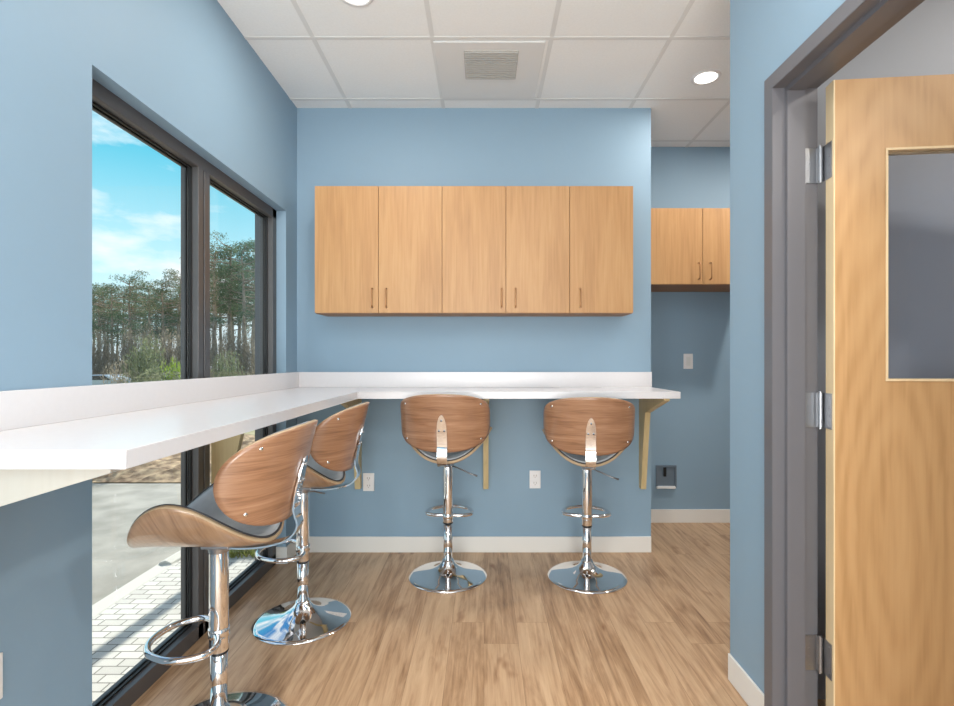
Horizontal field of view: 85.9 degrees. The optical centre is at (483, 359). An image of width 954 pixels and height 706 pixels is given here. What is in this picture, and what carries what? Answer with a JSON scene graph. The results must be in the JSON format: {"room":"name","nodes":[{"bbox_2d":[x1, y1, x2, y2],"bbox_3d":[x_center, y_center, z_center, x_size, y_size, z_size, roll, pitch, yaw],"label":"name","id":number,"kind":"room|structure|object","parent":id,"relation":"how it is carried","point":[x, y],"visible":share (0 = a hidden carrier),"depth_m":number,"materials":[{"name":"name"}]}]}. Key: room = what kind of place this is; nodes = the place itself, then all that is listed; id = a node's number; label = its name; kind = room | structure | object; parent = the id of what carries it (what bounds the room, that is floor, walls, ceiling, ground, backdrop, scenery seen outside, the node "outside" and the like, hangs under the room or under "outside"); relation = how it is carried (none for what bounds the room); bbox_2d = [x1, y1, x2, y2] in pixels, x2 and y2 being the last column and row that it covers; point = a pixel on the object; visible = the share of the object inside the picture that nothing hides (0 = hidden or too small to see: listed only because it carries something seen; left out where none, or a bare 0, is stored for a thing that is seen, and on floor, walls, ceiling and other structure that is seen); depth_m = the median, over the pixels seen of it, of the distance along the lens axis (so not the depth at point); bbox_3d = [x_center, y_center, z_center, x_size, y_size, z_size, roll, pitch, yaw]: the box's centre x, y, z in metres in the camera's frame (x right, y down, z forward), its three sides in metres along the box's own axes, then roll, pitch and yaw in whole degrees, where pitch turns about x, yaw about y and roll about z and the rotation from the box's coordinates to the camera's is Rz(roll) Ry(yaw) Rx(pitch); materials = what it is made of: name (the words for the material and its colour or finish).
{"room":"office break room","nodes":[
{"label":"office break room","id":0,"kind":"room"},
{"bbox_2d":[0,0,296,705],"bbox_3d":[-1.308,-0.195,0.500,0.183,2.890,7.200,0,0,0],"label":"wall","id":1,"kind":"structure","parent":0,"point":[185,66],"depth_m":1.51,"materials":[{"name":"blue paint"}]},
{"bbox_2d":[0,652,2,698],"bbox_3d":[-1.212,0.793,1.254,0.009,0.116,0.072,0,0,0],"label":"wall outlet","id":2,"kind":"object","parent":1,"relation":"attached to","point":[1,653],"visible":1,"depth_m":1.28,"materials":[{"name":"white plastic"}]},
{"bbox_2d":[0,469,121,506],"bbox_3d":[-0.985,0.522,1.047,0.465,0.615,0.034,0,0,0],"label":"bracket","id":3,"kind":"object","parent":1,"relation":"attached to","point":[16,485],"visible":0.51,"depth_m":1.03,"materials":[{"name":"paint"}]},
{"bbox_2d":[0,372,298,430],"bbox_3d":[-1.207,0.127,2.167,0.020,0.098,2.333,0,0,0],"label":"backsplash","id":4,"kind":"structure","parent":1,"relation":"attached to","point":[42,406],"depth_m":1.67,"materials":[{"name":"white laminate"}]},
{"bbox_2d":[92,78,275,705],"bbox_3d":[-1.339,0.166,2.369,0.127,2.168,1.557,0,0,0],"label":"window","id":5,"kind":"structure","parent":1,"relation":"in","point":[197,174],"depth_m":2.29,"materials":[{"name":"brown metal"}]},
{"bbox_2d":[211,433,243,483],"bbox_3d":[-1.019,0.522,2.409,0.511,0.615,0.034,0,0,0],"label":"bracket","id":6,"kind":"object","parent":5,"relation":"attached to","point":[222,450],"visible":0.06,"depth_m":2.39,"materials":[{"name":"beige wood"}]},
{"bbox_2d":[276,538,295,563],"bbox_3d":[-1.242,1.199,3.236,0.069,0.102,0.195,0,0,0],"label":"baseboard","id":7,"kind":"structure","parent":1,"relation":"attached to","point":[289,551],"depth_m":3.14,"materials":[{"name":"white plastic"}]},
{"bbox_2d":[217,0,729,146],"bbox_3d":[1.300,-1.700,0.500,5.400,0.120,7.200,0,0,0],"label":"ceiling","id":8,"kind":"structure","parent":0,"point":[362,68],"depth_m":2.70,"materials":[{"name":"tile"}]},
{"bbox_2d":[342,0,372,6],"bbox_3d":[-0.575,-1.635,2.290,0.164,0.008,0.164,0,0,0],"label":"recessed light","id":9,"kind":"object","parent":8,"relation":"in","point":[357,3],"visible":1,"depth_m":2.34,"materials":[{"name":"white"}]},
{"bbox_2d":[244,0,729,146],"bbox_3d":[1.341,-1.638,0.470,5.117,0.002,6.940,0,0,0],"label":"ceiling grid","id":10,"kind":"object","parent":8,"relation":"attached to","point":[312,37],"depth_m":2.69,"materials":[{"name":"silver metal"}]},
{"bbox_2d":[433,41,544,98],"bbox_3d":[0.028,-1.631,2.913,0.576,0.017,0.566,0,0,0],"label":"ceiling vent","id":11,"kind":"object","parent":8,"relation":"in","point":[466,69],"visible":1,"depth_m":2.85,"materials":[{"name":"white metal"}]},
{"bbox_2d":[464,50,518,78],"bbox_3d":[0.038,-1.627,2.833,0.290,0.009,0.270,0,0,0],"label":"grille","id":12,"kind":"object","parent":11,"relation":"attached to","point":[478,64],"depth_m":2.81,"materials":[{"name":"grey metal"}]},
{"bbox_2d":[691,69,720,84],"bbox_3d":[1.286,-1.635,2.967,0.164,0.008,0.164,0,0,0],"label":"recessed light","id":13,"kind":"object","parent":8,"relation":"in","point":[704,77],"visible":1,"depth_m":2.96,"materials":[{"name":"white plastic"}]},
{"bbox_2d":[297,108,650,535],"bbox_3d":[-0.065,-0.195,3.636,2.304,2.890,0.607,0,0,0],"label":"wall","id":14,"kind":"structure","parent":0,"point":[378,147],"depth_m":3.33,"materials":[{"name":"blue paint"}]},
{"bbox_2d":[0,372,680,468],"bbox_3d":[-0.065,0.146,2.167,2.304,0.136,2.333,0,0,0],"label":"countertop","id":15,"kind":"structure","parent":14,"relation":"attached to","point":[120,425],"depth_m":1.75,"materials":[{"name":"white laminate"}]},
{"bbox_2d":[341,399,361,488],"bbox_3d":[-0.813,0.522,3.100,0.034,0.615,0.465,0,0,0],"label":"bracket","id":16,"kind":"object","parent":14,"relation":"attached to","point":[358,482],"visible":0.31,"depth_m":3.28,"materials":[{"name":"beige wood"}]},
{"bbox_2d":[363,473,373,490],"bbox_3d":[-0.750,0.794,3.328,0.072,0.116,0.009,0,0,0],"label":"wall outlet","id":17,"kind":"object","parent":14,"relation":"attached to","point":[368,478],"visible":1,"depth_m":3.33,"materials":[{"name":"white plastic"}]},
{"bbox_2d":[315,186,444,316],"bbox_3d":[-0.638,-0.666,3.194,0.770,0.767,0.277,0,0,0],"label":"upper cabinet","id":18,"kind":"object","parent":14,"relation":"attached to","point":[378,250],"visible":1,"depth_m":3.09,"materials":[{"name":"brown wood"}]},
{"bbox_2d":[299,372,651,386],"bbox_3d":[-0.055,0.127,3.323,2.284,0.098,0.020,0,0,0],"label":"backsplash","id":19,"kind":"structure","parent":14,"relation":"attached to","point":[306,379],"depth_m":3.31,"materials":[{"name":"white laminate"}]},
{"bbox_2d":[309,536,650,551],"bbox_3d":[-0.060,1.199,3.329,2.295,0.102,0.009,0,0,0],"label":"baseboard","id":20,"kind":"structure","parent":14,"relation":"attached to","point":[317,543],"depth_m":3.32,"materials":[{"name":"white plastic"}]},
{"bbox_2d":[483,399,488,488],"bbox_3d":[0.012,0.522,3.100,0.034,0.615,0.465,0,0,0],"label":"bracket","id":21,"kind":"object","parent":14,"relation":"attached to","point":[486,442],"visible":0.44,"depth_m":3.26,"materials":[{"name":"beige wood"}]},
{"bbox_2d":[442,186,568,316],"bbox_3d":[0.132,-0.666,3.194,0.770,0.767,0.277,0,0,0],"label":"upper cabinet","id":22,"kind":"object","parent":14,"relation":"attached to","point":[505,249],"visible":1,"depth_m":3.09,"materials":[{"name":"brown wood"}]},
{"bbox_2d":[530,471,540,487],"bbox_3d":[0.332,0.777,3.328,0.072,0.116,0.009,0,0,0],"label":"wall outlet","id":23,"kind":"object","parent":14,"relation":"attached to","point":[535,476],"visible":1,"depth_m":3.33,"materials":[{"name":"white plastic"}]},
{"bbox_2d":[563,186,632,316],"bbox_3d":[0.710,-0.666,3.194,0.385,0.767,0.277,0,0,0],"label":"upper cabinet","id":24,"kind":"object","parent":14,"relation":"attached to","point":[600,217],"visible":0.99,"depth_m":3.09,"materials":[{"name":"brown wood"}]},
{"bbox_2d":[639,399,669,488],"bbox_3d":[1.025,0.522,3.100,0.034,0.615,0.465,0,0,0],"label":"bracket","id":25,"kind":"object","parent":14,"relation":"attached to","point":[646,406],"visible":0.76,"depth_m":3.25,"materials":[{"name":"beige wood"}]},
{"bbox_2d":[131,523,825,705],"bbox_3d":[1.300,1.320,0.500,5.400,0.140,7.200,0,0,0],"label":"floor","id":26,"kind":"structure","parent":0,"point":[518,637],"depth_m":2.30,"materials":[{"name":"brown wood"}]},
{"bbox_2d":[127,419,317,705],"bbox_3d":[-0.847,0.727,1.703,0.558,1.046,0.511,0,0,-3],"label":"bar stool","id":27,"kind":"object","parent":26,"relation":"on","point":[249,500],"visible":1,"depth_m":1.58,"materials":[{"name":"brown wood"}]},
{"bbox_2d":[251,402,369,645],"bbox_3d":[-0.837,0.727,2.463,0.558,1.046,0.511,0,0,-3],"label":"bar stool","id":28,"kind":"object","parent":26,"relation":"on","point":[305,619],"visible":0.73,"depth_m":2.37,"materials":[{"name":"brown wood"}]},
{"bbox_2d":[400,394,491,593],"bbox_3d":[-0.207,0.713,2.927,0.511,1.073,0.558,0,0,0],"label":"bar stool","id":29,"kind":"object","parent":26,"relation":"on","point":[444,430],"visible":1,"depth_m":2.76,"materials":[{"name":"brown wood"}]},
{"bbox_2d":[542,397,634,594],"bbox_3d":[0.592,0.721,2.917,0.511,1.058,0.558,0,0,4],"label":"bar stool","id":30,"kind":"object","parent":26,"relation":"on","point":[589,433],"visible":1,"depth_m":2.75,"materials":[{"name":"brown wood"}]},
{"bbox_2d":[651,147,729,508],"bbox_3d":[1.391,-0.195,4.010,5.217,2.890,0.140,0,0,0],"label":"wall","id":31,"kind":"structure","parent":0,"point":[691,432],"depth_m":3.94,"materials":[{"name":"blue paint"}]},
{"bbox_2d":[656,465,676,488],"bbox_3d":[1.400,0.896,3.925,0.156,0.173,0.030,0,0,0],"label":"utility box","id":32,"kind":"object","parent":31,"relation":"attached to","point":[666,475],"visible":1,"depth_m":3.94,"materials":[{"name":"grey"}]},
{"bbox_2d":[683,354,692,368],"bbox_3d":[1.570,0.010,3.936,0.072,0.116,0.008,0,0,0],"label":"light switch","id":33,"kind":"object","parent":31,"relation":"attached to","point":[687,358],"visible":1,"depth_m":3.93,"materials":[{"name":"white plastic"}]},
{"bbox_2d":[651,208,729,291],"bbox_3d":[1.516,-0.788,3.728,0.842,0.529,0.424,0,0,0],"label":"upper cabinet","id":34,"kind":"object","parent":31,"relation":"attached to","point":[690,247],"visible":0.68,"depth_m":3.55,"materials":[{"name":"brown wood"}]},
{"bbox_2d":[651,509,729,522],"bbox_3d":[2.474,1.199,3.936,2.773,0.102,0.009,0,0,0],"label":"baseboard","id":35,"kind":"structure","parent":31,"relation":"attached to","point":[657,515],"depth_m":3.93,"materials":[{"name":"white plastic"}]},
{"bbox_2d":[730,0,845,692],"bbox_3d":[1.025,-0.195,-0.497,0.122,2.890,5.006,0,0,0],"label":"wall","id":36,"kind":"structure","parent":0,"point":[763,33],"depth_m":1.87,"materials":[{"name":"blue paint"}]},
{"bbox_2d":[728,653,763,705],"bbox_3d":[0.960,1.199,1.872,0.009,0.102,0.268,0,0,0],"label":"baseboard","id":37,"kind":"structure","parent":36,"relation":"attached to","point":[746,687],"depth_m":1.88,"materials":[{"name":"white plastic"}]},
{"bbox_2d":[764,0,924,705],"bbox_3d":[1.025,0.152,1.230,0.150,2.196,1.014,0,0,0],"label":"door frame","id":38,"kind":"structure","parent":36,"relation":"in","point":[791,91],"depth_m":1.69,"materials":[{"name":"grey paint"}]},
{"bbox_2d":[805,74,953,705],"bbox_3d":[1.530,0.177,1.579,0.972,2.122,0.108,0,0,7],"label":"door","id":39,"kind":"structure","parent":38,"relation":"attached to","point":[889,641],"depth_m":1.60,"materials":[{"name":"brown wood"}]},
{"bbox_2d":[818,0,953,698],"bbox_3d":[2.543,-0.195,1.946,2.914,2.890,0.120,0,0,0],"label":"wall partition","id":40,"kind":"structure","parent":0,"point":[920,187],"depth_m":1.89,"materials":[{"name":"grey paint"}]},
{"label":"outside","id":41,"kind":"structure","parent":0,"visible":0},
{"bbox_2d":[92,483,210,604],"bbox_3d":[-30.700,1.420,1.950,58.600,0.001,7.900,0,0,0],"label":"road","id":42,"kind":"structure","parent":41,"point":[115,506],"depth_m":4.24,"materials":[{"name":"grey asphalt"}]},
{"bbox_2d":[92,550,180,618],"bbox_3d":[-1.844,1.485,1.114,0.793,0.230,6.228,0,0,0],"label":"curb","id":43,"kind":"object","parent":42,"relation":"on","point":[108,601],"visible":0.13,"depth_m":3.18,"materials":[{"name":"grey concrete"}]},
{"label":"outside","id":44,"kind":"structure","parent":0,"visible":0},
{"bbox_2d":[92,371,254,482],"bbox_3d":[-45.000,1.940,62.950,150.000,1.020,114.100,0,0,0],"label":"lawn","id":45,"kind":"structure","parent":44,"point":[253,431],"depth_m":5.98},
{"bbox_2d":[92,345,106,373],"bbox_3d":[-31.212,0.521,41.183,1.768,3.925,1.259,0,0,13],"label":"brush","id":46,"kind":"object","parent":45,"relation":"on","point":[96,362],"visible":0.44,"depth_m":40.96,"materials":[{"name":"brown plant"}]},
{"bbox_2d":[92,329,112,374],"bbox_3d":[-30.851,-0.058,41.134,1.623,5.104,1.156,0,0,13],"label":"brush","id":47,"kind":"object","parent":45,"relation":"on","point":[99,337],"visible":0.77,"depth_m":41.02,"materials":[{"name":"brown plant"}]},
{"bbox_2d":[92,286,115,374],"bbox_3d":[-55.127,-4.079,71.610,5.442,13.084,5.955,0,0,1],"label":"pine tree","id":48,"kind":"object","parent":45,"relation":"on","point":[92,286],"visible":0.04,"depth_m":71.64,"materials":[{"name":"green plant"}]},
{"bbox_2d":[92,300,117,360],"bbox_3d":[-45.403,-2.548,60.013,4.494,10.022,4.731,0,0,-31],"label":"pine tree","id":49,"kind":"object","parent":45,"relation":"on","point":[105,300],"visible":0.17,"depth_m":60.14,"materials":[{"name":"green plant"}]},
{"bbox_2d":[92,286,124,356],"bbox_3d":[-44.987,-3.307,60.204,5.730,11.524,4.634,0,0,7],"label":"pine tree","id":50,"kind":"object","parent":45,"relation":"on","point":[115,305],"visible":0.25,"depth_m":60.31,"materials":[{"name":"green plant"}]},
{"bbox_2d":[92,282,127,374],"bbox_3d":[-37.327,-2.586,49.832,4.054,10.080,5.012,0,0,24],"label":"pine tree","id":51,"kind":"object","parent":45,"relation":"on","point":[93,285],"visible":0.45,"depth_m":49.92,"materials":[{"name":"green plant"}]},
{"bbox_2d":[99,333,120,373],"bbox_3d":[-30.459,0.087,41.535,1.710,4.810,1.218,0,0,13],"label":"brush","id":52,"kind":"object","parent":45,"relation":"on","point":[110,355],"visible":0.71,"depth_m":41.46,"materials":[{"name":"brown plant"}]},
{"bbox_2d":[92,374,130,384],"bbox_3d":[-26.905,1.726,36.000,4.337,1.449,1.740,0,0,0],"label":"parked car","id":53,"kind":"object","parent":45,"relation":"on","point":[96,380],"visible":0.11,"depth_m":35.15,"materials":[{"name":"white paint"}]},
{"bbox_2d":[92,295,131,369],"bbox_3d":[-46.745,-2.855,64.049,4.846,10.642,5.115,0,0,-20],"label":"pine tree","id":54,"kind":"object","parent":45,"relation":"on","point":[101,295],"visible":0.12,"depth_m":64.30,"materials":[{"name":"green plant"}]},
{"bbox_2d":[103,345,124,373],"bbox_3d":[-31.275,0.564,43.646,2.350,3.839,1.674,0,0,13],"label":"brush","id":55,"kind":"object","parent":45,"relation":"on","point":[118,345],"visible":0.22,"depth_m":43.46,"materials":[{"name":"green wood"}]},
{"bbox_2d":[92,282,138,369],"bbox_3d":[-34.298,-2.353,46.672,4.631,9.635,4.387,0,0,-12],"label":"pine tree","id":56,"kind":"object","parent":45,"relation":"on","point":[111,326],"visible":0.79,"depth_m":46.93,"materials":[{"name":"green plant"}]},
{"bbox_2d":[100,356,130,383],"bbox_3d":[-10.018,0.792,14.120,0.864,1.959,0.991,0,0,0],"label":"shrub","id":57,"kind":"object","parent":45,"relation":"on","point":[117,369],"visible":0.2,"depth_m":13.99,"materials":[{"name":"brown plant"}]},
{"bbox_2d":[100,296,139,372],"bbox_3d":[-46.526,-2.852,64.761,5.250,10.620,5.003,0,0,13],"label":"pine tree","id":58,"kind":"object","parent":45,"relation":"on","point":[117,340],"visible":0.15,"depth_m":64.93,"materials":[{"name":"green plant"}]},
{"bbox_2d":[117,321,133,378],"bbox_3d":[-29.576,-0.484,42.396,1.647,5.971,1.173,0,0,13],"label":"brush","id":59,"kind":"object","parent":45,"relation":"on","point":[124,351],"visible":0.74,"depth_m":42.29,"materials":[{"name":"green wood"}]},
{"bbox_2d":[92,269,159,366],"bbox_3d":[-32.938,-3.044,48.056,5.195,11.004,5.433,0,0,14],"label":"pine tree","id":60,"kind":"object","parent":45,"relation":"on","point":[134,280],"visible":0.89,"depth_m":47.81,"materials":[{"name":"green plant"}]},
{"bbox_2d":[108,299,153,345],"bbox_3d":[-42.840,-2.565,62.196,4.747,10.056,4.510,0,0,-15],"label":"pine tree","id":61,"kind":"object","parent":45,"relation":"on","point":[133,304],"visible":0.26,"depth_m":62.26,"materials":[{"name":"green plant"}]},
{"bbox_2d":[112,284,159,341],"bbox_3d":[-46.561,-3.885,68.385,5.099,12.679,6.304,0,0,42],"label":"pine tree","id":62,"kind":"object","parent":45,"relation":"on","point":[136,292],"visible":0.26,"depth_m":68.34,"materials":[{"name":"green plant"}]},
{"bbox_2d":[126,330,150,377],"bbox_3d":[-28.822,-0.057,42.628,2.371,5.101,1.689,0,0,13],"label":"brush","id":63,"kind":"object","parent":45,"relation":"on","point":[139,342],"visible":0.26,"depth_m":42.54,"materials":[{"name":"grey plant"}]},
{"bbox_2d":[127,287,153,336],"bbox_3d":[-47.072,-3.839,70.578,5.934,12.596,6.227,0,0,-11],"label":"pine tree","id":64,"kind":"object","parent":45,"relation":"on","point":[130,287],"visible":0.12,"depth_m":70.25,"materials":[{"name":"green plant"}]},
{"bbox_2d":[120,330,165,382],"bbox_3d":[-8.589,0.467,12.998,1.143,2.474,0.967,0,0,3],"label":"shrub","id":65,"kind":"object","parent":45,"relation":"on","point":[146,359],"visible":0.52,"depth_m":12.88,"materials":[{"name":"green plant"}]},
{"bbox_2d":[122,279,173,348],"bbox_3d":[-33.628,-2.894,52.160,4.455,10.710,4.874,0,0,-7],"label":"pine tree","id":66,"kind":"object","parent":45,"relation":"on","point":[148,313],"visible":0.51,"depth_m":51.91,"materials":[{"name":"green plant"}]},
{"bbox_2d":[137,317,159,362],"bbox_3d":[-28.991,-0.635,44.077,2.256,6.279,1.607,0,0,13],"label":"pine tree","id":67,"kind":"object","parent":45,"relation":"on","point":[149,329],"visible":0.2,"depth_m":44.03,"materials":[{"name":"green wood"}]},
{"bbox_2d":[135,294,173,360],"bbox_3d":[-37.658,-2.718,59.344,4.714,10.358,4.308,0,0,26],"label":"pine tree","id":68,"kind":"object","parent":45,"relation":"on","point":[152,294],"visible":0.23,"depth_m":58.89,"materials":[{"name":"green plant"}]},
{"bbox_2d":[148,337,170,372],"bbox_3d":[-27.876,0.245,43.685,2.402,4.487,1.711,0,0,13],"label":"brush","id":69,"kind":"object","parent":45,"relation":"on","point":[158,337],"visible":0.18,"depth_m":43.48,"materials":[{"name":"green plant"}]},
{"bbox_2d":[139,289,180,350],"bbox_3d":[-36.981,-2.910,59.116,4.819,10.747,5.073,0,0,40],"label":"pine tree","id":70,"kind":"object","parent":45,"relation":"on","point":[171,296],"visible":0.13,"depth_m":58.99,"materials":[{"name":"green plant"}]},
{"bbox_2d":[141,275,180,365],"bbox_3d":[-30.411,-2.834,49.167,4.751,10.595,5.002,0,0,-20],"label":"pine tree","id":71,"kind":"object","parent":45,"relation":"on","point":[163,319],"visible":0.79,"depth_m":48.93,"materials":[{"name":"green plant"}]},
{"bbox_2d":[147,288,178,336],"bbox_3d":[-42.549,-3.731,69.582,5.646,12.400,5.960,0,0,29],"label":"pine tree","id":72,"kind":"object","parent":45,"relation":"on","point":[168,288],"visible":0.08,"depth_m":69.13,"materials":[{"name":"green plant"}]},
{"bbox_2d":[154,325,174,371],"bbox_3d":[-27.236,-0.260,43.744,2.386,5.515,1.699,0,0,13],"label":"brush","id":73,"kind":"object","parent":45,"relation":"on","point":[163,343],"visible":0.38,"depth_m":43.56,"materials":[{"name":"green plant"}]},
{"bbox_2d":[150,300,179,350],"bbox_3d":[-36.691,-2.369,59.266,4.796,9.645,3.879,0,0,5],"label":"pine tree","id":74,"kind":"object","parent":45,"relation":"on","point":[169,300],"visible":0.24,"depth_m":59.05,"materials":[{"name":"green plant"}]},
{"bbox_2d":[154,268,180,365],"bbox_3d":[-29.457,-3.260,50.171,4.597,11.430,5.683,0,0,-22],"label":"pine tree","id":75,"kind":"object","parent":45,"relation":"on","point":[175,271],"visible":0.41,"depth_m":49.70,"materials":[{"name":"green plant"}]},
{"bbox_2d":[155,293,180,364],"bbox_3d":[-35.959,-2.829,60.475,5.227,10.574,4.981,0,0,-11],"label":"pine tree","id":76,"kind":"object","parent":45,"relation":"on","point":[175,293],"visible":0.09,"depth_m":59.60,"materials":[{"name":"green plant"}]},
{"bbox_2d":[160,357,180,379],"bbox_3d":[-5.814,0.678,9.536,0.453,1.539,0.415,0,0,0],"label":"shrub","id":77,"kind":"object","parent":45,"relation":"on","point":[174,364],"visible":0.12,"depth_m":9.46,"materials":[{"name":"green plant"}]},
{"bbox_2d":[161,328,180,368],"bbox_3d":[-26.431,-0.169,43.572,2.487,5.330,1.772,0,0,13],"label":"brush","id":78,"kind":"object","parent":45,"relation":"on","point":[172,341],"visible":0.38,"depth_m":43.37,"materials":[{"name":"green plant"}]},
{"bbox_2d":[92,434,254,481],"bbox_3d":[-5.000,1.347,7.450,8.000,0.135,3.100,0,0,0],"label":"mulch bed","id":79,"kind":"object","parent":45,"relation":"on","point":[166,469],"visible":0.04,"depth_m":6.15,"materials":[{"name":"brown wood"}]},
{"bbox_2d":[133,366,180,381],"bbox_3d":[-4.541,0.736,7.199,0.686,1.334,0.696,0,0,0],"label":"shrub","id":80,"kind":"object","parent":79,"relation":"on","point":[158,376],"visible":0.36,"depth_m":7.13,"materials":[{"name":"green plant"}]},
{"bbox_2d":[170,335,180,368],"bbox_3d":[-25.079,0.132,42.362,2.001,4.718,1.425,0,0,13],"label":"brush","id":81,"kind":"object","parent":45,"relation":"on","point":[178,353],"visible":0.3,"depth_m":42.14,"materials":[{"name":"green plant"}]},
{"bbox_2d":[175,319,180,370],"bbox_3d":[-24.685,-0.564,42.515,2.272,6.134,1.618,0,0,13],"label":"brush","id":82,"kind":"object","parent":45,"relation":"on","point":[177,347],"visible":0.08,"depth_m":42.15,"materials":[{"name":"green plant"}]},
{"bbox_2d":[165,278,226,313],"bbox_3d":[-33.854,-4.182,60.577,5.338,13.274,6.600,0,0,44],"label":"pine tree","id":83,"kind":"object","parent":45,"relation":"on","point":[177,278],"visible":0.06,"depth_m":60.28,"materials":[{"name":"green plant"}]},
{"bbox_2d":[177,267,232,336],"bbox_3d":[-31.850,-4.133,59.675,6.348,13.206,6.014,0,0,20],"label":"pine tree","id":84,"kind":"object","parent":45,"relation":"on","point":[222,319],"visible":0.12,"depth_m":59.95,"materials":[{"name":"green plant"}]},
{"bbox_2d":[175,246,251,374],"bbox_3d":[-23.412,-3.762,44.417,5.675,12.463,5.991,0,0,27],"label":"pine tree","id":85,"kind":"object","parent":45,"relation":"on","point":[214,309],"visible":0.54,"depth_m":43.91,"materials":[{"name":"green plant"}]},
{"bbox_2d":[210,325,219,376],"bbox_3d":[-23.349,-0.653,43.080,2.262,6.314,1.611,0,0,13],"label":"brush","id":86,"kind":"object","parent":45,"relation":"on","point":[211,336],"visible":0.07,"depth_m":42.96,"materials":[{"name":"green plant"}]},
{"bbox_2d":[210,336,231,376],"bbox_3d":[-21.417,0.256,40.993,2.050,4.465,1.460,0,0,13],"label":"brush","id":87,"kind":"object","parent":45,"relation":"on","point":[214,349],"visible":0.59,"depth_m":40.94,"materials":[{"name":"green plant"}]},
{"bbox_2d":[210,255,238,344],"bbox_3d":[-30.971,-4.953,59.693,6.752,14.837,6.171,0,0,42],"label":"pine tree","id":88,"kind":"object","parent":45,"relation":"on","point":[211,260],"visible":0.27,"depth_m":59.13,"materials":[{"name":"green plant"}]},
{"bbox_2d":[216,322,235,375],"bbox_3d":[-22.125,-0.386,43.741,1.674,5.772,1.192,0,0,13],"label":"brush","id":89,"kind":"object","parent":45,"relation":"on","point":[225,350],"visible":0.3,"depth_m":43.73,"materials":[{"name":"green plant"}]},
{"bbox_2d":[211,350,246,376],"bbox_3d":[-7.947,0.741,15.927,1.062,2.275,1.093,0,0,-22],"label":"shrub","id":90,"kind":"object","parent":45,"relation":"on","point":[227,368],"visible":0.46,"depth_m":15.97,"materials":[{"name":"green plant"}]},
{"bbox_2d":[210,265,250,363],"bbox_3d":[-32.136,-4.706,63.324,6.434,14.349,6.774,0,0,-2],"label":"pine tree","id":91,"kind":"object","parent":45,"relation":"on","point":[220,327],"visible":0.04,"depth_m":63.15,"materials":[{"name":"green plant"}]},
{"bbox_2d":[222,322,241,375],"bbox_3d":[-21.163,-0.419,42.776,1.801,5.839,1.283,0,0,13],"label":"brush","id":92,"kind":"object","parent":45,"relation":"on","point":[231,331],"visible":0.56,"depth_m":42.73,"materials":[{"name":"brown plant"}]},
{"bbox_2d":[212,260,251,353],"bbox_3d":[-34.122,-5.840,70.447,7.573,16.630,7.994,0,0,-11],"label":"pine tree","id":93,"kind":"object","parent":45,"relation":"on","point":[231,260],"visible":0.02,"depth_m":70.67,"materials":[{"name":"green plant"}]},
{"bbox_2d":[210,230,254,359],"bbox_3d":[-23.112,-4.447,45.760,6.507,13.814,6.829,0,0,-25],"label":"pine tree","id":94,"kind":"object","parent":45,"relation":"on","point":[229,309],"visible":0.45,"depth_m":45.71,"materials":[{"name":"green plant"}]},
{"bbox_2d":[211,240,254,373],"bbox_3d":[-20.504,-3.941,44.398,5.829,12.809,5.328,0,0,26],"label":"pine tree","id":95,"kind":"object","parent":45,"relation":"on","point":[244,319],"visible":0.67,"depth_m":43.85,"materials":[{"name":"green plant"}]},
{"bbox_2d":[216,261,250,372],"bbox_3d":[-32.876,-5.177,66.586,7.590,15.266,6.140,0,0,-28],"label":"pine tree","id":96,"kind":"object","parent":45,"relation":"on","point":[233,316],"visible":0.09,"depth_m":66.00,"materials":[{"name":"green plant"}]},
{"bbox_2d":[215,239,254,368],"bbox_3d":[-21.097,-4.561,47.250,6.636,14.058,6.304,0,0,-28],"label":"pine tree","id":97,"kind":"object","parent":45,"relation":"on","point":[253,292],"visible":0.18,"depth_m":46.62,"materials":[{"name":"green plant"}]},
{"bbox_2d":[221,255,254,372],"bbox_3d":[-26.785,-4.874,58.449,6.586,14.686,6.933,0,0,3],"label":"pine tree","id":98,"kind":"object","parent":45,"relation":"on","point":[250,264],"visible":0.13,"depth_m":58.27,"materials":[{"name":"green plant"}]},
{"bbox_2d":[223,256,254,375],"bbox_3d":[-32.275,-5.830,68.473,7.828,16.583,8.188,0,0,9],"label":"pine tree","id":99,"kind":"object","parent":45,"relation":"on","point":[239,326],"visible":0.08,"depth_m":68.21,"materials":[{"name":"green plant"}]},
{"bbox_2d":[227,328,253,375],"bbox_3d":[-20.223,-0.111,42.729,2.543,5.211,1.812,0,0,13],"label":"brush","id":100,"kind":"object","parent":45,"relation":"on","point":[239,340],"visible":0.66,"depth_m":42.51,"materials":[{"name":"green plant"}]},
{"bbox_2d":[235,321,254,374],"bbox_3d":[-19.871,-0.422,42.736,2.068,5.846,1.473,0,0,13],"label":"brush","id":101,"kind":"object","parent":45,"relation":"on","point":[244,330],"visible":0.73,"depth_m":42.58,"materials":[{"name":"brown plant"}]},
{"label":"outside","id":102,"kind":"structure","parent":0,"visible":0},
{"bbox_2d":[92,553,254,702],"bbox_3d":[-1.760,1.450,0.950,0.720,0.100,5.900,0,0,0],"label":"sidewalk","id":103,"kind":"structure","parent":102,"point":[120,633],"depth_m":2.72,"materials":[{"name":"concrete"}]},
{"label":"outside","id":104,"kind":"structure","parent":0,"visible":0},
{"bbox_3d":[-1.730,1.422,4.735,0.640,0.036,2.230,0,0,0],"label":"grass bed","id":105,"kind":"object","parent":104,"visible":0},
{"bbox_2d":[229,549,254,557],"bbox_3d":[-1.736,1.343,4.709,0.725,0.125,2.266,0,0,0],"label":"grass","id":106,"kind":"structure","parent":105,"relation":"on","point":[251,552],"depth_m":3.63,"materials":[{"name":"green plant"}]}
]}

